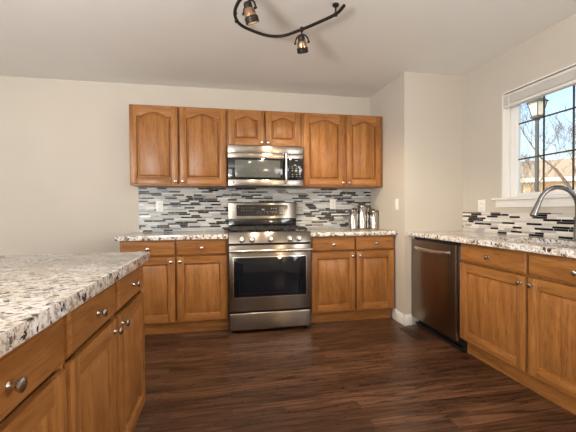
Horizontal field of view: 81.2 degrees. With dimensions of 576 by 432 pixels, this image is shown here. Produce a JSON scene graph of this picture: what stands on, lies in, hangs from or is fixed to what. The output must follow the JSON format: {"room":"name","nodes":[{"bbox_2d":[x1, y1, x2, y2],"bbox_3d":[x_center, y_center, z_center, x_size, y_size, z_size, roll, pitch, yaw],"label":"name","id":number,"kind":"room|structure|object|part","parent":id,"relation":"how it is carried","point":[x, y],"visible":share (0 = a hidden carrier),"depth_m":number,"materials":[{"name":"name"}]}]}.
{"room":"kitchen","nodes":[
{"label":"kitchen","id":0,"kind":"room"},
{"bbox_2d":[0,76,369,255],"bbox_3d":[-1.726,-0.149,3.582,7.085,2.463,0.150,-1,1,-11],"label":"wall","id":1,"kind":"structure","parent":0,"point":[65,187],"depth_m":3.42,"materials":[{"name":"paint"}]},
{"bbox_2d":[129,104,226,187],"bbox_3d":[-1.091,-0.688,3.429,0.918,0.774,0.371,-1,1,-11],"label":"upper cabinet","id":2,"kind":"object","parent":1,"relation":"attached to","point":[170,146],"visible":1,"depth_m":3.28,"materials":[{"name":"brown wood"}]},
{"bbox_3d":[-1.292,-0.686,3.244,0.438,0.753,0.020,-1,1,-11],"label":"door","id":3,"kind":"part","parent":2,"relation":"part of","materials":[{"name":"brown wood"}]},
{"bbox_3d":[-1.292,-0.686,3.243,0.314,0.629,0.016,-1,1,-11],"label":"door panel","id":4,"kind":"part","parent":2,"relation":"part of","materials":[{"name":"brown wood"}]},
{"bbox_3d":[-0.840,-0.691,3.330,0.442,0.753,0.020,-1,1,-11],"label":"door","id":5,"kind":"part","parent":2,"relation":"part of","materials":[{"name":"brown wood"}]},
{"bbox_3d":[-0.840,-0.691,3.329,0.318,0.629,0.016,-1,1,-11],"label":"door panel","id":6,"kind":"part","parent":2,"relation":"part of","materials":[{"name":"brown wood"}]},
{"bbox_2d":[139,188,370,231],"bbox_3d":[-0.290,-0.077,3.776,2.601,0.464,0.008,-1,1,-11],"label":"backsplash","id":7,"kind":"structure","parent":1,"relation":"attached to","point":[184,209],"depth_m":3.69,"materials":[{"name":"tile"}]},
{"bbox_2d":[156,201,162,211],"bbox_3d":[-1.363,-0.102,3.562,0.072,0.115,0.009,-1,1,-11],"label":"wall outlet","id":8,"kind":"object","parent":7,"relation":"attached to","point":[159,204],"visible":1,"depth_m":3.56,"materials":[{"name":"white plastic"}]},
{"bbox_2d":[330,199,335,208],"bbox_3d":[0.524,-0.137,3.921,0.072,0.115,0.009,-1,1,-11],"label":"wall outlet","id":9,"kind":"object","parent":7,"relation":"attached to","point":[332,201],"visible":1,"depth_m":3.92,"materials":[{"name":"white plastic"}]},
{"bbox_2d":[227,109,301,151],"bbox_3d":[-0.261,-0.897,3.585,0.772,0.373,0.371,-1,1,-11],"label":"upper cabinet","id":10,"kind":"object","parent":1,"relation":"attached to","point":[244,127],"visible":0.98,"depth_m":3.43,"materials":[{"name":"brown wood"}]},
{"bbox_3d":[-0.422,-0.895,3.407,0.356,0.352,0.020,-1,1,-11],"label":"door","id":11,"kind":"part","parent":10,"relation":"part of","materials":[{"name":"brown wood"}]},
{"bbox_3d":[-0.422,-0.895,3.406,0.232,0.228,0.016,-1,1,-11],"label":"door panel","id":12,"kind":"part","parent":10,"relation":"part of","materials":[{"name":"brown wood"}]},
{"bbox_2d":[228,145,302,188],"bbox_3d":[-0.249,-0.505,3.541,0.759,0.400,0.453,-1,1,-11],"label":"microwave","id":13,"kind":"object","parent":10,"relation":"attached to","point":[268,167],"visible":1,"depth_m":3.37,"materials":[{"name":"silver metal"}]},
{"bbox_3d":[-0.292,-0.472,3.369,0.606,0.213,0.024,-1,1,-11],"label":"door","id":14,"kind":"part","parent":13,"relation":"part of","materials":[{"name":"black"}]},
{"bbox_3d":[-0.220,-0.665,3.380,0.759,0.074,0.026,-1,1,-11],"label":"vent panel","id":15,"kind":"part","parent":13,"relation":"part of","materials":[{"name":"silver metal"}]},
{"bbox_3d":[-0.019,-0.489,3.383,0.025,0.322,0.056,-1,1,-11],"label":"handle","id":16,"kind":"part","parent":13,"relation":"part of","materials":[{"name":"silver metal"}]},
{"bbox_3d":[0.080,-0.475,3.440,0.149,0.213,0.025,-1,1,-11],"label":"control panel","id":17,"kind":"part","parent":13,"relation":"part of","materials":[{"name":"black"}]},
{"bbox_3d":[-0.049,-0.899,3.478,0.364,0.352,0.020,-1,1,-11],"label":"door","id":18,"kind":"part","parent":10,"relation":"part of","materials":[{"name":"brown wood"}]},
{"bbox_3d":[-0.049,-0.899,3.477,0.240,0.228,0.016,-1,1,-11],"label":"door panel","id":19,"kind":"part","parent":10,"relation":"part of","materials":[{"name":"brown wood"}]},
{"bbox_2d":[299,113,382,188],"bbox_3d":[0.569,-0.705,3.746,0.910,0.774,0.371,-1,1,-11],"label":"upper cabinet","id":20,"kind":"object","parent":1,"relation":"attached to","point":[340,151],"visible":0.98,"depth_m":3.59,"materials":[{"name":"brown wood"}]},
{"bbox_3d":[0.384,-0.703,3.564,0.451,0.753,0.020,-1,1,-11],"label":"door","id":21,"kind":"part","parent":20,"relation":"part of","materials":[{"name":"brown wood"}]},
{"bbox_3d":[0.385,-0.703,3.563,0.327,0.629,0.016,-1,1,-11],"label":"door panel","id":22,"kind":"part","parent":20,"relation":"part of","materials":[{"name":"brown wood"}]},
{"bbox_3d":[0.826,-0.707,3.648,0.401,0.753,0.020,-1,1,-11],"label":"door","id":23,"kind":"part","parent":20,"relation":"part of","materials":[{"name":"brown wood"}]},
{"bbox_3d":[0.827,-0.707,3.647,0.277,0.629,0.016,-1,1,-11],"label":"door panel","id":24,"kind":"part","parent":20,"relation":"part of","materials":[{"name":"brown wood"}]},
{"bbox_2d":[0,0,575,97],"bbox_3d":[-1.101,-1.398,-0.161,7.235,0.150,7.700,-1,1,-11],"label":"ceiling","id":25,"kind":"structure","parent":0,"point":[357,52],"depth_m":2.62,"materials":[{"name":"paint"}]},
{"bbox_2d":[233,0,345,53],"bbox_3d":[-0.032,-1.254,2.218,0.652,0.231,0.518,-1,1,-21],"label":"track light","id":26,"kind":"object","parent":25,"relation":"attached to","point":[251,18],"visible":1,"depth_m":2.24,"materials":[{"name":"brown metal"}]},
{"bbox_2d":[133,317,575,431],"bbox_3d":[-1.083,1.199,-0.118,7.235,0.120,7.700,-1,1,-11],"label":"floor","id":27,"kind":"structure","parent":0,"point":[367,375],"depth_m":2.16,"materials":[{"name":"brown wood"}]},
{"bbox_2d":[0,317,66,431],"bbox_3d":[-1.250,0.693,0.515,1.512,0.872,0.523,-1,1,-11],"label":"base cabinet","id":28,"kind":"object","parent":27,"relation":"on","point":[32,380],"visible":0.89,"depth_m":0.75,"materials":[{"name":"brown wood"}]},
{"bbox_3d":[-0.527,0.328,0.652,0.032,0.030,0.030,-1,1,-11],"label":"knob","id":29,"kind":"part","parent":28,"relation":"part of","materials":[{"name":"silver metal"}]},
{"bbox_3d":[-0.549,0.700,0.653,0.020,0.586,0.490,-1,1,-11],"label":"door","id":30,"kind":"part","parent":28,"relation":"part of","materials":[{"name":"brown wood"}]},
{"bbox_3d":[-0.548,0.700,0.653,0.016,0.462,0.366,-1,1,-11],"label":"door panel","id":31,"kind":"part","parent":28,"relation":"part of","materials":[{"name":"brown wood"}]},
{"bbox_2d":[60,264,145,431],"bbox_3d":[-1.383,0.682,1.212,1.512,0.872,0.890,-1,1,-11],"label":"base cabinet","id":32,"kind":"object","parent":27,"relation":"on","point":[104,361],"visible":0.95,"depth_m":1.22,"materials":[{"name":"brown wood"}]},
{"bbox_2d":[0,252,149,356],"bbox_3d":[-1.391,0.230,0.889,1.626,0.040,1.564,-1,1,-11],"label":"countertop","id":33,"kind":"structure","parent":32,"relation":"on","point":[36,291],"depth_m":1.02,"materials":[{"name":"stone"}]},
{"bbox_3d":[-0.640,0.319,1.109,0.020,0.131,0.398,-1,1,-11],"label":"drawer","id":34,"kind":"part","parent":32,"relation":"part of","materials":[{"name":"brown wood"}]},
{"bbox_3d":[-0.637,0.693,1.115,0.020,0.586,0.398,-1,1,-11],"label":"door","id":35,"kind":"part","parent":32,"relation":"part of","materials":[{"name":"brown wood"}]},
{"bbox_3d":[-0.636,0.693,1.115,0.016,0.462,0.274,-1,1,-11],"label":"door panel","id":36,"kind":"part","parent":32,"relation":"part of","materials":[{"name":"brown wood"}]},
{"bbox_3d":[-0.615,0.321,1.113,0.032,0.030,0.030,-1,1,-11],"label":"knob","id":37,"kind":"part","parent":32,"relation":"part of","materials":[{"name":"silver metal"}]},
{"bbox_3d":[-0.646,0.439,1.281,0.032,0.030,0.030,-1,1,-11],"label":"knob","id":38,"kind":"part","parent":32,"relation":"part of","materials":[{"name":"silver metal"}]},
{"bbox_3d":[-0.664,0.438,1.376,0.032,0.030,0.030,-1,1,-11],"label":"knob","id":39,"kind":"part","parent":32,"relation":"part of","materials":[{"name":"silver metal"}]},
{"bbox_3d":[-0.724,0.312,1.548,0.020,0.131,0.424,-1,1,-11],"label":"drawer","id":40,"kind":"part","parent":32,"relation":"part of","materials":[{"name":"brown wood"}]},
{"bbox_3d":[-0.721,0.686,1.554,0.020,0.586,0.424,-1,1,-11],"label":"door","id":41,"kind":"part","parent":32,"relation":"part of","materials":[{"name":"brown wood"}]},
{"bbox_3d":[-0.720,0.686,1.554,0.016,0.462,0.300,-1,1,-11],"label":"door panel","id":42,"kind":"part","parent":32,"relation":"part of","materials":[{"name":"brown wood"}]},
{"bbox_3d":[-0.699,0.314,1.552,0.032,0.030,0.030,-1,1,-11],"label":"knob","id":43,"kind":"part","parent":32,"relation":"part of","materials":[{"name":"silver metal"}]},
{"bbox_2d":[120,239,228,334],"bbox_3d":[-1.067,0.645,3.313,0.937,0.872,0.648,-1,1,-11],"label":"base cabinet","id":44,"kind":"object","parent":27,"relation":"on","point":[185,288],"visible":0.77,"depth_m":3.05,"materials":[{"name":"brown wood"}]},
{"bbox_3d":[-1.243,0.292,2.986,0.452,0.131,0.020,-1,1,-11],"label":"drawer","id":45,"kind":"part","parent":44,"relation":"part of","materials":[{"name":"brown wood"}]},
{"bbox_3d":[-1.240,0.666,2.991,0.328,0.462,0.016,-1,1,-11],"label":"door panel","id":46,"kind":"part","parent":44,"relation":"part of","materials":[{"name":"brown wood"}]},
{"bbox_3d":[-1.240,0.666,2.993,0.452,0.586,0.020,-1,1,-11],"label":"door","id":47,"kind":"part","parent":44,"relation":"part of","materials":[{"name":"brown wood"}]},
{"bbox_2d":[114,230,227,240],"bbox_3d":[-1.089,0.188,3.305,0.976,0.040,0.642,-1,1,-11],"label":"countertop","id":48,"kind":"structure","parent":44,"relation":"on","point":[168,235],"depth_m":3.04,"materials":[{"name":"stone"}]},
{"bbox_3d":[-0.787,0.288,3.073,0.445,0.131,0.020,-1,1,-11],"label":"drawer","id":49,"kind":"part","parent":44,"relation":"part of","materials":[{"name":"brown wood"}]},
{"bbox_3d":[-0.784,0.661,3.080,0.445,0.586,0.020,-1,1,-11],"label":"door","id":50,"kind":"part","parent":44,"relation":"part of","materials":[{"name":"brown wood"}]},
{"bbox_3d":[-0.784,0.661,3.079,0.321,0.462,0.016,-1,1,-11],"label":"door panel","id":51,"kind":"part","parent":44,"relation":"part of","materials":[{"name":"brown wood"}]},
{"bbox_2d":[228,202,311,332],"bbox_3d":[-0.216,0.463,3.408,0.766,1.221,0.753,-1,1,-11],"label":"gas range","id":52,"kind":"object","parent":27,"relation":"on","point":[269,255],"visible":1,"depth_m":3.12,"materials":[{"name":"silver metal"}]},
{"bbox_3d":[-0.281,-0.062,3.707,0.568,0.120,0.015,-1,1,-11],"label":"display panel","id":53,"kind":"part","parent":52,"relation":"part of","materials":[{"name":"black"}]},
{"bbox_2d":[228,230,303,232],"bbox_3d":[-0.223,0.156,3.428,0.766,0.012,0.575,-1,1,-11],"label":"cooktop","id":54,"kind":"object","parent":52,"relation":"in","point":[229,231],"depth_m":3.30,"materials":[{"name":"black"}]},
{"bbox_3d":[-0.163,0.199,3.119,0.766,0.108,0.076,-1,1,-11],"label":"control panel","id":55,"kind":"part","parent":52,"relation":"part of","materials":[{"name":"silver metal"}]},
{"bbox_3d":[-0.157,0.963,3.128,0.764,0.160,0.042,-1,1,-11],"label":"storage drawer","id":56,"kind":"part","parent":52,"relation":"part of","materials":[{"name":"silver metal"}]},
{"bbox_3d":[-0.160,0.568,3.123,0.764,0.607,0.038,-1,1,-11],"label":"oven door","id":57,"kind":"part","parent":52,"relation":"part of","materials":[{"name":"silver metal"}]},
{"bbox_3d":[-0.160,0.558,3.101,0.688,0.376,0.004,-1,1,-11],"label":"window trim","id":58,"kind":"part","parent":52,"relation":"part of","materials":[{"name":"black glass"}]},
{"bbox_3d":[-0.152,0.314,3.068,0.759,0.027,0.066,-1,1,-11],"label":"handle","id":59,"kind":"part","parent":52,"relation":"part of","materials":[{"name":"silver metal"}]},
{"bbox_2d":[310,235,393,322],"bbox_3d":[0.596,0.628,3.630,0.898,0.872,0.648,-1,1,-11],"label":"base cabinet","id":60,"kind":"object","parent":27,"relation":"on","point":[352,277],"visible":0.92,"depth_m":3.35,"materials":[{"name":"brown wood"}]},
{"bbox_3d":[0.445,0.275,3.308,0.451,0.131,0.020,-1,1,-11],"label":"drawer","id":61,"kind":"part","parent":60,"relation":"part of","materials":[{"name":"brown wood"}]},
{"bbox_3d":[0.447,0.649,3.315,0.451,0.586,0.020,-1,1,-11],"label":"door","id":62,"kind":"part","parent":60,"relation":"part of","materials":[{"name":"brown wood"}]},
{"bbox_3d":[0.448,0.649,3.314,0.327,0.462,0.016,-1,1,-11],"label":"door panel","id":63,"kind":"part","parent":60,"relation":"part of","materials":[{"name":"brown wood"}]},
{"bbox_2d":[300,228,397,236],"bbox_3d":[0.599,0.171,3.627,0.914,0.040,0.642,-1,1,-11],"label":"countertop","id":64,"kind":"structure","parent":60,"relation":"on","point":[339,231],"depth_m":3.36,"materials":[{"name":"stone"}]},
{"bbox_2d":[348,208,358,228],"bbox_3d":[0.743,0.029,3.812,0.114,0.235,0.107,-1,1,-11],"label":"canister","id":65,"kind":"object","parent":64,"relation":"on","point":[353,214],"visible":0.98,"depth_m":3.77,"materials":[{"name":"silver metal"}]},
{"bbox_2d":[357,204,367,228],"bbox_3d":[0.853,0.003,3.848,0.123,0.285,0.115,-1,1,-11],"label":"canister","id":66,"kind":"object","parent":64,"relation":"on","point":[362,209],"visible":0.92,"depth_m":3.80,"materials":[{"name":"silver metal"}]},
{"bbox_2d":[367,206,371,227],"bbox_3d":[0.933,0.015,3.930,0.101,0.257,0.095,-1,1,-11],"label":"canister","id":67,"kind":"object","parent":64,"relation":"on","point":[368,209],"visible":0.34,"depth_m":3.88,"materials":[{"name":"silver metal"}]},
{"bbox_2d":[369,209,378,228],"bbox_3d":[0.978,0.033,3.816,0.106,0.225,0.099,-1,1,-11],"label":"canister","id":68,"kind":"object","parent":64,"relation":"on","point":[373,214],"visible":1,"depth_m":3.77,"materials":[{"name":"silver metal"}]},
{"bbox_3d":[0.881,0.271,3.392,0.405,0.131,0.020,-1,1,-11],"label":"drawer","id":69,"kind":"part","parent":60,"relation":"part of","materials":[{"name":"brown wood"}]},
{"bbox_3d":[0.883,0.644,3.398,0.405,0.586,0.020,-1,1,-11],"label":"door","id":70,"kind":"part","parent":60,"relation":"part of","materials":[{"name":"brown wood"}]},
{"bbox_3d":[0.884,0.644,3.397,0.281,0.462,0.016,-1,1,-11],"label":"door panel","id":71,"kind":"part","parent":60,"relation":"part of","materials":[{"name":"brown wood"}]},
{"bbox_2d":[399,327,426,339],"bbox_3d":[1.135,1.066,3.073,0.100,0.008,0.300,-1,1,-11],"label":"floor vent","id":72,"kind":"object","parent":27,"relation":"in","point":[408,330],"visible":1,"depth_m":3.05,"materials":[{"name":"brown"}]},
{"bbox_2d":[411,237,467,351],"bbox_3d":[1.528,0.633,3.003,0.599,0.871,0.673,-1,1,-11],"label":"dishwasher","id":73,"kind":"object","parent":27,"relation":"on","point":[435,264],"visible":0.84,"depth_m":2.88,"materials":[{"name":"silver metal"}]},
{"bbox_3d":[1.252,0.302,2.952,0.044,0.040,0.510,-1,1,-11],"label":"handle","id":74,"kind":"part","parent":73,"relation":"part of","materials":[{"name":"silver metal"}]},
{"bbox_3d":[1.280,0.604,2.971,0.032,0.755,0.642,-1,1,-11],"label":"door","id":75,"kind":"part","parent":73,"relation":"part of","materials":[{"name":"silver metal"}]},
{"bbox_3d":[1.340,0.609,2.654,0.032,0.755,0.003,-1,1,-11],"label":"edge trim","id":76,"kind":"part","parent":73,"relation":"part of","materials":[{"name":"silver metal"}]},
{"bbox_2d":[460,243,575,414],"bbox_3d":[1.715,0.646,2.086,0.600,0.872,1.200,-1,1,-11],"label":"base cabinet","id":77,"kind":"object","parent":27,"relation":"on","point":[518,308],"visible":0.98,"depth_m":2.07,"materials":[{"name":"brown wood"}]},
{"bbox_3d":[1.402,0.658,2.338,0.016,0.462,0.452,-1,1,-11],"label":"door panel","id":78,"kind":"part","parent":77,"relation":"part of","materials":[{"name":"brown wood"}]},
{"bbox_2d":[408,231,575,257],"bbox_3d":[1.643,0.185,2.385,0.601,0.040,1.924,-1,1,-11],"label":"countertop","id":79,"kind":"structure","parent":77,"relation":"on","point":[504,241],"depth_m":2.40,"materials":[{"name":"stone"}]},
{"bbox_2d":[530,185,575,240],"bbox_3d":[1.785,-0.019,2.221,0.356,0.370,0.137,0,1,16],"label":"faucet","id":80,"kind":"object","parent":79,"relation":"on","point":[534,213],"visible":1,"depth_m":2.21,"materials":[{"name":"silver metal"}]},
{"bbox_3d":[1.789,-0.071,2.220,0.285,0.264,0.029,0,1,-1],"label":"spout","id":81,"kind":"part","parent":80,"relation":"part of","materials":[{"name":"silver metal"}]},
{"bbox_3d":[1.403,0.658,2.338,0.020,0.586,0.576,-1,1,-11],"label":"door","id":82,"kind":"part","parent":77,"relation":"part of","materials":[{"name":"brown wood"}]},
{"bbox_3d":[1.400,0.285,2.332,0.020,0.131,0.576,-1,1,-11],"label":"drawer","id":83,"kind":"part","parent":77,"relation":"part of","materials":[{"name":"brown wood"}]},
{"bbox_3d":[1.515,0.667,1.752,0.020,0.586,0.580,-1,1,-11],"label":"door","id":84,"kind":"part","parent":77,"relation":"part of","materials":[{"name":"brown wood"}]},
{"bbox_3d":[1.512,0.294,1.746,0.020,0.131,0.580,-1,1,-11],"label":"drawer","id":85,"kind":"part","parent":77,"relation":"part of","materials":[{"name":"brown wood"}]},
{"bbox_3d":[1.514,0.667,1.752,0.016,0.462,0.456,-1,1,-11],"label":"door panel","id":86,"kind":"part","parent":77,"relation":"part of","materials":[{"name":"brown wood"}]},
{"bbox_2d":[370,71,463,324],"bbox_3d":[1.376,-0.173,3.703,0.645,2.463,0.775,-1,1,-11],"label":"wall","id":87,"kind":"structure","parent":0,"point":[421,113],"depth_m":3.33,"materials":[{"name":"paint"}]},
{"bbox_2d":[395,199,397,209],"bbox_3d":[1.100,-0.116,3.410,0.007,0.115,0.072,-1,1,-11],"label":"light switch","id":88,"kind":"object","parent":87,"relation":"attached to","point":[396,200],"visible":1,"depth_m":3.40,"materials":[{"name":"white plastic"}]},
{"bbox_2d":[393,308,411,325],"bbox_3d":[1.151,1.013,3.386,0.089,0.105,0.229,-1,1,-11],"label":"baseboard","id":89,"kind":"structure","parent":87,"relation":"attached to","point":[405,320],"depth_m":3.30,"materials":[{"name":"white"}]},
{"bbox_2d":[463,13,575,239],"bbox_3d":[2.388,-0.127,0.524,0.150,2.463,7.400,-1,1,-11],"label":"wall","id":90,"kind":"structure","parent":0,"point":[553,49],"depth_m":2.97,"materials":[{"name":"paint"}]},
{"bbox_2d":[478,200,485,211],"bbox_3d":[1.808,-0.095,3.138,0.009,0.115,0.090,-1,1,-11],"label":"wall outlet","id":91,"kind":"object","parent":90,"relation":"attached to","point":[481,203],"visible":1,"depth_m":3.13,"materials":[{"name":"white plastic"}]},
{"bbox_2d":[463,212,574,239],"bbox_3d":[1.945,0.070,2.430,0.008,0.184,1.944,-1,1,-11],"label":"backsplash","id":92,"kind":"structure","parent":90,"relation":"attached to","point":[548,225],"depth_m":2.70,"materials":[{"name":"tile"}]},
{"bbox_2d":[491,63,575,206],"bbox_3d":[2.052,-0.553,2.145,0.191,0.981,1.722,-1,1,-11],"label":"window","id":93,"kind":"structure","parent":90,"relation":"in","point":[561,198],"depth_m":2.84,"materials":[{"name":"white"}]},
{"bbox_3d":[2.055,-0.136,2.152,0.191,0.024,1.722,-1,1,-11],"label":"sill","id":94,"kind":"part","parent":93,"relation":"part of","materials":[{"name":"white"}]},
{"bbox_2d":[504,66,575,196],"bbox_3d":[2.022,-0.589,2.138,0.059,0.870,1.554,-1,1,-11],"label":"window blind","id":95,"kind":"object","parent":93,"relation":"attached to","point":[567,78],"visible":1,"depth_m":2.56,"materials":[{"name":"white"}]},
{"bbox_3d":[1.867,-0.593,2.845,0.020,0.857,0.023,-1,1,-11],"label":"pull cord","id":96,"kind":"part","parent":95,"relation":"part of","materials":[{"name":"white plastic"}]},
{"bbox_3d":[2.024,-0.924,2.133,0.050,0.024,1.546,-1,1,-11],"label":"rail","id":97,"kind":"part","parent":95,"relation":"part of","materials":[{"name":"white"}]},
{"bbox_3d":[2.093,-0.591,2.151,0.040,0.886,1.560,-1,1,-11],"label":"sash","id":98,"kind":"part","parent":93,"relation":"part of","materials":[{"name":"white plastic"}]},
{"label":"outside","id":99,"kind":"structure","parent":0,"visible":0},
{"bbox_3d":[33.086,1.167,20.357,67.465,0.300,100.000,-1,1,-11],"label":"ground","id":100,"kind":"structure","parent":99,"visible":0},
{"bbox_2d":[526,97,549,191],"bbox_3d":[6.303,-0.860,8.511,0.360,4.510,0.360,-1,1,-11],"label":"street lamp","id":101,"kind":"object","parent":100,"relation":"on","point":[535,107],"visible":0.44,"depth_m":8.46,"materials":[{"name":"grey metal"}]},
{"bbox_3d":[6.305,-0.535,8.516,0.240,3.860,0.240,-1,1,-11],"label":"post","id":102,"kind":"part","parent":101,"relation":"part of","materials":[{"name":"grey metal"}]},
{"bbox_3d":[6.291,-2.699,8.480,0.274,0.327,0.274,-1,1,-11],"label":"lantern glass","id":103,"kind":"part","parent":101,"relation":"part of","materials":[{"name":"beige glass"}]},
{"bbox_2d":[520,178,564,192],"bbox_3d":[11.053,-0.263,14.930,2.401,3.059,2.529,-1,1,-11],"label":"bare shrub","id":104,"kind":"object","parent":100,"relation":"on","point":[553,178],"visible":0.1,"depth_m":14.54,"materials":[{"name":"brown plant"}]},
{"bbox_2d":[520,159,575,192],"bbox_3d":[22.845,-1.824,26.987,27.000,5.600,10.060,0,1,29],"label":"house","id":105,"kind":"structure","parent":100,"relation":"on","point":[565,162],"depth_m":24.83,"materials":[{"name":"beige"}]},
{"bbox_2d":[520,113,575,192],"bbox_3d":[14.404,-2.326,18.861,4.782,6.994,4.679,-1,1,-29],"label":"bare tree","id":106,"kind":"object","parent":100,"relation":"on","point":[527,161],"visible":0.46,"depth_m":18.95,"materials":[{"name":"brown plant"}]},
{"bbox_2d":[520,160,575,192],"bbox_3d":[7.961,-0.331,11.144,3.154,3.367,2.535,0,1,-4],"label":"bare shrub","id":107,"kind":"object","parent":100,"relation":"on","point":[525,185],"visible":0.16,"depth_m":10.54,"materials":[{"name":"brown plant"}]},
{"bbox_2d":[521,102,575,188],"bbox_3d":[9.976,-3.098,12.183,5.459,8.839,4.498,0,1,19],"label":"bare tree","id":108,"kind":"object","parent":100,"relation":"on","point":[556,170],"visible":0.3,"depth_m":12.48,"materials":[{"name":"brown plant"}]}
]}

